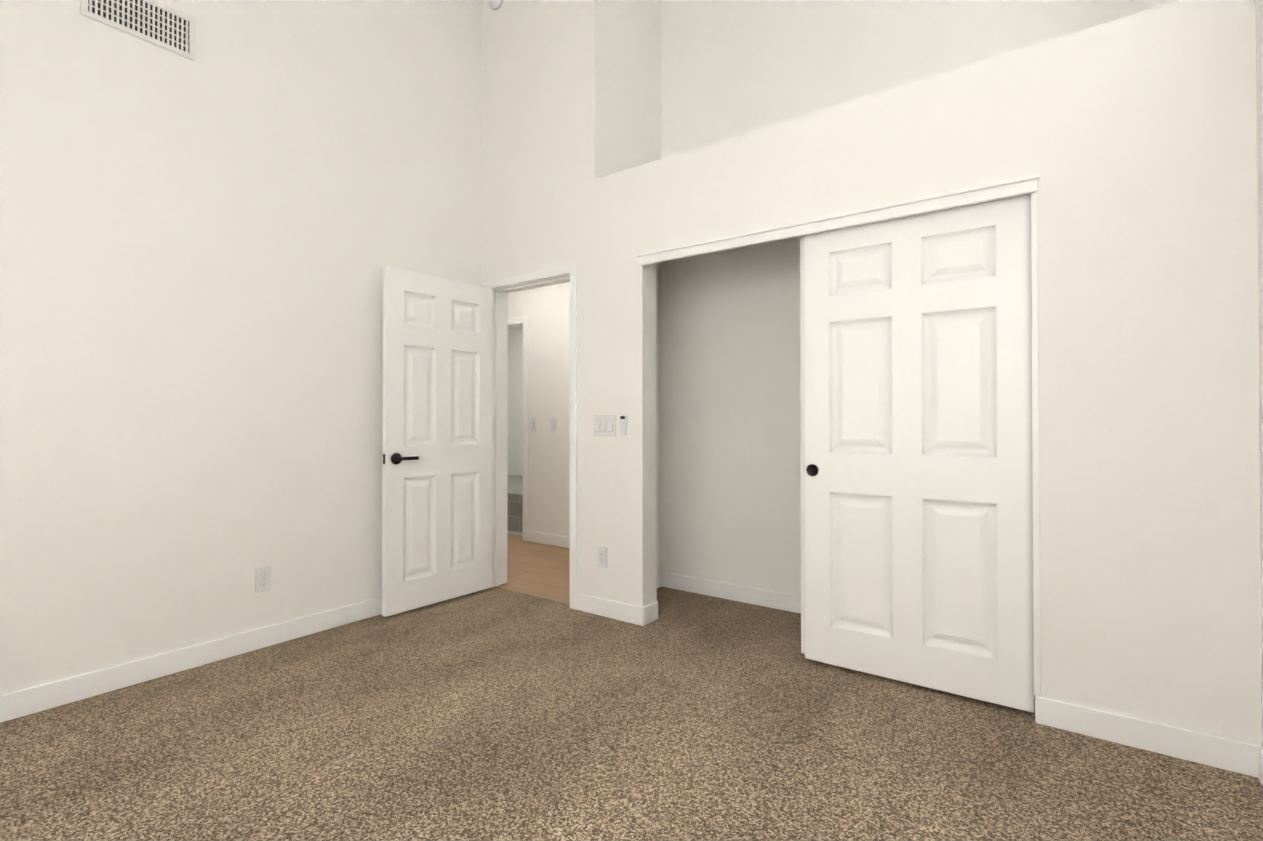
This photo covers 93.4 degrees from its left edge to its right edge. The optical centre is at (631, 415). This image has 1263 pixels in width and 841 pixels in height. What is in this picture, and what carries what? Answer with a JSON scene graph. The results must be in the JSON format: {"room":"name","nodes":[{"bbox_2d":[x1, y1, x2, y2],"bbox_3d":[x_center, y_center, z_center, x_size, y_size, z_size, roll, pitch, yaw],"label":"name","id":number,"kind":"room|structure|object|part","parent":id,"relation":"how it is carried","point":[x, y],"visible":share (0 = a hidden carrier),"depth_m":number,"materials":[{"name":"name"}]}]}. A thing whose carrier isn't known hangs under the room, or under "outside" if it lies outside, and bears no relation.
{"room":"empty bedroom","nodes":[
{"label":"empty bedroom","id":0,"kind":"room"},
{"bbox_2d":[0,0,481,694],"bbox_3d":[-2.117,-1.006,2.671,0.140,4.300,3.810,0,-1,36],"label":"wall","id":1,"kind":"structure","parent":0,"point":[226,226],"depth_m":2.76,"materials":[{"name":"white paint"}]},
{"bbox_2d":[80,0,194,60],"bbox_3d":[-2.108,-1.714,2.559,0.012,0.190,0.390,0,-1,36],"label":"air vent","id":2,"kind":"object","parent":1,"relation":"in","point":[159,24],"visible":1,"depth_m":2.58,"materials":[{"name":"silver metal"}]},
{"bbox_2d":[0,597,381,722],"bbox_3d":[-2.045,1.093,2.621,0.017,0.100,3.500,0,-1,36],"label":"baseboard","id":3,"kind":"structure","parent":1,"relation":"attached to","point":[31,700],"depth_m":2.63,"materials":[{"name":"white paint"}]},
{"bbox_2d":[255,566,270,592],"bbox_3d":[-1.819,0.811,2.941,0.008,0.115,0.070,0,-1,36],"label":"outlet","id":4,"kind":"object","parent":1,"relation":"attached to","point":[262,579],"visible":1,"depth_m":2.94,"materials":[{"name":"white plastic"}]},
{"bbox_2d":[507,530,522,535],"bbox_3d":[-1.346,1.188,6.928,2.700,0.020,1.540,0,-1,36],"label":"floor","id":5,"kind":"structure","parent":0,"point":[515,533],"depth_m":5.90,"materials":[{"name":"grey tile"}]},
{"bbox_2d":[508,328,522,475],"bbox_3d":[-0.853,-0.116,7.619,2.980,2.600,0.140,0,-1,36],"label":"wall","id":6,"kind":"structure","parent":0,"point":[515,401],"depth_m":8.04,"materials":[{"name":"white paint"}]},
{"bbox_2d":[507,475,522,532],"bbox_3d":[-1.330,0.989,6.985,2.640,0.380,1.410,0,-1,36],"label":"wall tile","id":7,"kind":"structure","parent":6,"relation":"attached to","point":[515,503],"depth_m":6.03,"materials":[{"name":"grey tile"}]},
{"bbox_2d":[508,282,569,536],"bbox_3d":[-0.687,-0.134,5.425,2.820,2.600,0.140,0,-1,36],"label":"wall","id":8,"kind":"structure","parent":0,"point":[545,310],"depth_m":5.39,"materials":[{"name":"white paint"}]},
{"bbox_2d":[508,316,527,540],"bbox_3d":[-1.274,0.125,5.838,0.860,2.088,0.155,0,-1,36],"label":"door frame","id":9,"kind":"structure","parent":8,"relation":"attached to","point":[519,321],"depth_m":5.54,"materials":[{"name":"white paint"}]},
{"bbox_2d":[530,418,534,430],"bbox_3d":[-0.918,0.086,5.497,0.070,0.120,0.011,0,-1,36],"label":"light switch","id":10,"kind":"object","parent":8,"relation":"attached to","point":[532,424],"visible":1,"depth_m":5.49,"materials":[{"name":"white plastic"}]},
{"bbox_2d":[527,531,569,547],"bbox_3d":[-0.280,1.113,5.023,1.698,0.100,0.017,0,-1,36],"label":"baseboard","id":11,"kind":"structure","parent":8,"relation":"attached to","point":[549,539],"depth_m":5.34,"materials":[{"name":"white paint"}]},
{"bbox_2d":[550,418,555,431],"bbox_3d":[-0.711,0.085,5.348,0.070,0.120,0.011,0,-1,36],"label":"light switch","id":12,"kind":"object","parent":8,"relation":"attached to","point":[552,424],"visible":1,"depth_m":5.34,"materials":[{"name":"white plastic"}]},
{"bbox_2d":[0,586,1262,840],"bbox_3d":[-0.349,1.147,1.813,3.710,0.020,4.240,0,-1,36],"label":"floor carpet","id":13,"kind":"object","parent":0,"point":[494,714],"visible":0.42,"depth_m":2.02,"materials":[{"name":"brown carpet"}]},
{"bbox_2d":[609,0,660,572],"bbox_3d":[0.181,-0.995,4.125,0.120,4.300,1.240,0,-1,36],"label":"wall","id":14,"kind":"structure","parent":0,"point":[634,83],"depth_m":3.84,"materials":[{"name":"white paint"}]},
{"bbox_2d":[481,0,1261,745],"bbox_3d":[0.685,-1.002,3.261,3.710,4.300,0.710,0,-1,36],"label":"wall","id":15,"kind":"structure","parent":0,"point":[1130,140],"depth_m":2.15,"materials":[{"name":"white paint"}]},
{"bbox_2d":[488,0,503,9],"bbox_3d":[-0.907,-2.786,3.966,0.140,0.140,0.038,0,-1,36],"label":"smoke detector","id":16,"kind":"object","parent":15,"relation":"attached to","point":[495,4],"visible":1,"depth_m":3.96,"materials":[{"name":"white plastic"}]},
{"bbox_2d":[484,264,576,609],"bbox_3d":[-0.614,0.126,3.840,0.825,2.055,0.172,0,-1,36],"label":"door frame","id":17,"kind":"structure","parent":15,"relation":"attached to","point":[499,430],"depth_m":4.02,"materials":[{"name":"white paint"}]},
{"bbox_2d":[382,266,492,616],"bbox_3d":[-1.165,0.146,3.658,0.129,1.975,0.755,0,-1,38],"label":"bedroom door","id":18,"kind":"structure","parent":17,"relation":"attached to","point":[437,507],"depth_m":3.60,"materials":[{"name":"paint"}]},
{"bbox_3d":[-1.331,0.247,3.441,0.129,0.065,0.150,0,-1,38],"label":"handle","id":19,"kind":"part","parent":18,"relation":"part of","materials":[{"name":"black metal"}]},
{"bbox_2d":[598,546,606,567],"bbox_3d":[-0.169,0.815,3.421,0.070,0.115,0.008,0,-1,36],"label":"outlet","id":20,"kind":"object","parent":15,"relation":"attached to","point":[602,556],"visible":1,"depth_m":3.42,"materials":[{"name":"white plastic"}]},
{"bbox_2d":[593,415,615,436],"bbox_3d":[-0.158,0.060,3.417,0.162,0.120,0.011,0,-1,36],"label":"light switch","id":21,"kind":"object","parent":15,"relation":"attached to","point":[604,425],"visible":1,"depth_m":3.41,"materials":[{"name":"white plastic"}]},
{"bbox_2d":[576,593,647,625],"bbox_3d":[-0.128,1.099,3.388,0.483,0.100,0.017,0,-1,36],"label":"baseboard","id":22,"kind":"structure","parent":15,"relation":"attached to","point":[633,614],"depth_m":3.36,"materials":[{"name":"white paint"}]},
{"bbox_2d":[620,415,626,434],"bbox_3d":[-0.046,0.054,3.333,0.048,0.110,0.016,0,-1,36],"label":"cradle","id":23,"kind":"object","parent":15,"relation":"attached to","point":[623,424],"visible":1,"depth_m":3.33,"materials":[{"name":"white plastic"}]},
{"bbox_2d":[800,236,804,653],"bbox_3d":[1.169,0.131,2.581,0.880,1.985,0.035,0,-1,36],"label":"closet door","id":24,"kind":"structure","parent":15,"relation":"in","point":[802,446],"depth_m":2.82,"materials":[{"name":"paint"}]},
{"bbox_2d":[637,175,1038,265],"bbox_3d":[0.803,-0.857,2.779,1.820,0.058,0.130,0,-1,36],"label":"trim","id":25,"kind":"structure","parent":15,"relation":"attached to","point":[1008,189],"depth_m":2.58,"materials":[{"name":"white paint"}]},
{"bbox_2d":[804,194,1034,712],"bbox_3d":[1.170,0.130,2.521,0.880,1.985,0.035,0,-1,36],"label":"closet door","id":26,"kind":"structure","parent":15,"relation":"in","point":[918,447],"depth_m":2.47,"materials":[{"name":"paint"}]},
{"bbox_2d":[806,464,817,475],"bbox_3d":[0.832,0.252,2.740,0.055,0.055,0.004,0,-1,36],"label":"door knob","id":27,"kind":"object","parent":26,"relation":"attached to","point":[811,469],"visible":1,"depth_m":2.74,"materials":[{"name":"black metal"}]},
{"bbox_2d":[1031,192,1039,695],"bbox_3d":[1.505,0.104,2.216,0.020,1.872,0.008,0,-1,36],"label":"door frame","id":28,"kind":"structure","parent":15,"relation":"attached to","point":[1035,425],"depth_m":2.21,"materials":[{"name":"white paint"}]},
{"bbox_2d":[1035,696,1247,774],"bbox_3d":[1.728,1.089,2.040,0.570,0.100,0.017,0,-1,36],"label":"baseboard","id":29,"kind":"structure","parent":15,"relation":"attached to","point":[1240,757],"depth_m":2.02,"materials":[{"name":"white paint"}]},
{"bbox_2d":[661,0,1177,595],"bbox_3d":[1.396,-1.002,3.271,2.850,4.300,0.140,0,-1,36],"label":"wall","id":30,"kind":"structure","parent":0,"point":[731,410],"depth_m":3.65,"materials":[{"name":"white paint"}]},
{"bbox_2d":[657,571,800,612],"bbox_3d":[1.132,1.096,3.007,2.710,0.100,0.570,0,-1,36],"label":"baseboard","id":31,"kind":"structure","parent":30,"relation":"attached to","point":[767,598],"depth_m":3.71,"materials":[{"name":"white paint"}]},
{"bbox_2d":[1256,0,1262,747],"bbox_3d":[1.252,-1.022,0.759,0.140,4.300,4.380,0,-1,36],"label":"wall","id":32,"kind":"structure","parent":0,"point":[1259,48],"depth_m":1.86,"materials":[{"name":"white paint"}]},
{"bbox_2d":[1248,743,1262,785],"bbox_3d":[0.948,1.076,0.456,0.017,0.100,3.500,0,-1,36],"label":"baseboard","id":33,"kind":"structure","parent":32,"relation":"attached to","point":[1255,752],"depth_m":1.87,"materials":[{"name":"white paint"}]},
{"bbox_3d":[-1.045,1.222,3.717,7.350,0.100,6.790,0,-1,36],"label":"floor","id":34,"kind":"structure","parent":0,"visible":0},
{"bbox_2d":[497,534,569,603],"bbox_3d":[-0.981,1.173,4.890,2.680,0.017,1.335,0,-1,36],"label":"floor","id":35,"kind":"structure","parent":34,"relation":"on","point":[538,570],"depth_m":4.49,"materials":[{"name":"brown wood"}]}
]}

